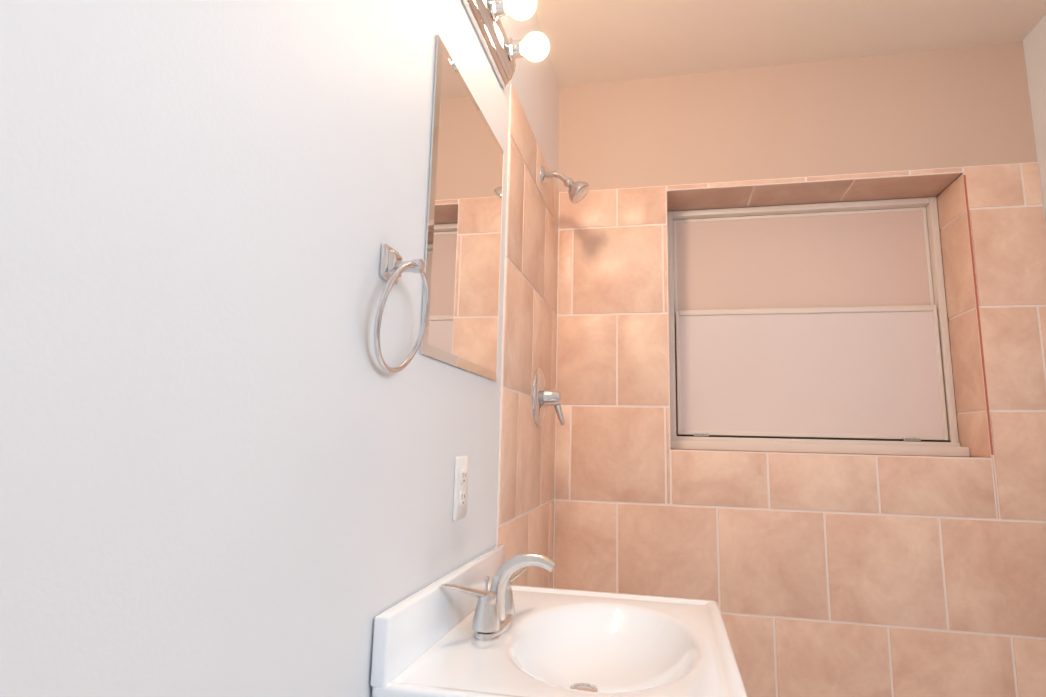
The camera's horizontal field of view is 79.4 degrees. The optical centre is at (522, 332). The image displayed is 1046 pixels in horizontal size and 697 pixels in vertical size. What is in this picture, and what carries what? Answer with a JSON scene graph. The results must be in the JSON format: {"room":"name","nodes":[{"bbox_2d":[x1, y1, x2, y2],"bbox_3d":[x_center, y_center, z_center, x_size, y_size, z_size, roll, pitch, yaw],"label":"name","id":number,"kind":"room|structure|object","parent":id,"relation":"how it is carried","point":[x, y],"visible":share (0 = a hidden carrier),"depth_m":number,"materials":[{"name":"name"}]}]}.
{"room":"bathroom","nodes":[
{"label":"bathroom","id":0,"kind":"room"},
{"bbox_2d":[0,0,558,696],"bbox_3d":[-0.196,0.087,1.073,0.100,2.450,2.860,-1,-10,13],"label":"wall","id":1,"kind":"structure","parent":0,"point":[230,448],"depth_m":0.56,"materials":[{"name":"paint tile"},{"name":"grout"}]},
{"bbox_2d":[374,243,429,372],"bbox_3d":[-0.164,-0.031,0.868,0.053,0.176,0.152,-1,-10,13],"label":"towel ring","id":2,"kind":"object","parent":1,"relation":"attached to","point":[394,266],"visible":0.98,"depth_m":0.86,"materials":[{"name":"silver metal"}]},
{"bbox_2d":[453,456,468,520],"bbox_3d":[-0.114,0.290,1.174,0.007,0.115,0.070,-1,-10,13],"label":"electrical outlet","id":3,"kind":"object","parent":1,"relation":"attached to","point":[460,488],"visible":1,"depth_m":1.16,"materials":[{"name":"white plastic"}]},
{"bbox_2d":[420,34,503,380],"bbox_3d":[-0.103,-0.201,1.256,0.006,0.555,0.455,-1,-10,13],"label":"mirror","id":4,"kind":"object","parent":1,"relation":"attached to","point":[463,237],"visible":1,"depth_m":1.19,"materials":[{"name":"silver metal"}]},
{"bbox_2d":[462,0,549,87],"bbox_3d":[-0.033,-0.682,1.323,0.126,0.110,0.450,-1,-10,13],"label":"sconce","id":5,"kind":"object","parent":1,"relation":"attached to","point":[503,51],"visible":1,"depth_m":1.38,"materials":[{"name":"silver metal"}]},
{"bbox_2d":[498,85,558,587],"bbox_3d":[0.029,0.244,1.807,0.007,1.651,0.716,-1,-10,13],"label":"wall tiles","id":6,"kind":"structure","parent":1,"relation":"attached to","point":[527,466],"depth_m":1.74,"materials":[{"name":"beige tile"}]},
{"bbox_2d":[533,368,564,426],"bbox_3d":[0.084,0.193,1.865,0.076,0.176,0.176,-1,-10,13],"label":"shower valve","id":7,"kind":"object","parent":6,"relation":"attached to","point":[544,396],"visible":1,"depth_m":1.84,"materials":[{"name":"silver metal"}]},
{"bbox_2d":[540,165,589,203],"bbox_3d":[0.132,-0.460,1.952,0.150,0.127,0.076,-1,-10,13],"label":"shower head","id":8,"kind":"object","parent":6,"relation":"attached to","point":[578,191],"visible":1,"depth_m":1.94},
{"bbox_2d":[536,0,1045,86],"bbox_3d":[0.626,-1.180,1.111,1.720,0.100,2.860,-1,-10,13],"label":"ceiling","id":9,"kind":"structure","parent":0,"point":[596,41],"depth_m":2.02,"materials":[{"name":"paint"}]},
{"bbox_2d":[557,41,1037,457],"bbox_3d":[0.878,0.297,2.133,1.520,2.450,0.280,-1,-10,13],"label":"wall","id":10,"kind":"structure","parent":0,"point":[964,106],"depth_m":2.15,"materials":[{"name":"paint"}]},
{"bbox_2d":[496,84,1045,696],"bbox_3d":[0.788,0.253,1.741,1.519,1.659,0.926,-1,-10,13],"label":"tile grout","id":11,"kind":"structure","parent":10,"relation":"attached to","point":[554,500],"depth_m":1.95,"materials":[{"name":"ceramic"}]},
{"bbox_2d":[554,163,1045,696],"bbox_3d":[0.871,0.313,2.086,1.505,1.651,0.209,-1,-10,13],"label":"wall tiles","id":12,"kind":"structure","parent":10,"relation":"attached to","point":[880,569],"depth_m":1.94,"materials":[{"name":"beige tile"}]},
{"bbox_2d":[667,197,969,456],"bbox_3d":[0.987,-0.028,2.226,0.920,0.893,0.145,-1,-10,13],"label":"window","id":13,"kind":"structure","parent":10,"relation":"in","point":[800,328],"depth_m":2.24,"materials":[{"name":"white glass"}]},
{"bbox_2d":[1023,15,1045,219],"bbox_3d":[1.385,0.065,0.715,0.100,2.450,2.860,-1,-10,13],"label":"wall","id":14,"kind":"structure","parent":0,"point":[1034,42],"depth_m":1.96,"materials":[{"name":"paint"}]},
{"bbox_3d":[0.563,1.332,0.678,1.720,0.100,2.860,-1,-10,13],"label":"floor","id":15,"kind":"structure","parent":0,"visible":0},
{"bbox_2d":[370,545,747,696],"bbox_3d":[0.101,0.845,0.986,0.489,0.943,0.613,-1,-10,13],"label":"sink","id":16,"kind":"object","parent":15,"relation":"on","point":[481,625],"visible":1,"depth_m":1.05,"materials":[{"name":"white ceramic"}]},
{"bbox_2d":[441,552,556,640],"bbox_3d":[-0.024,0.445,1.091,0.164,0.126,0.250,-1,-10,13],"label":"faucet","id":17,"kind":"object","parent":16,"relation":"on","point":[469,612],"depth_m":1.08,"materials":[{"name":"silver metal"}]}
]}

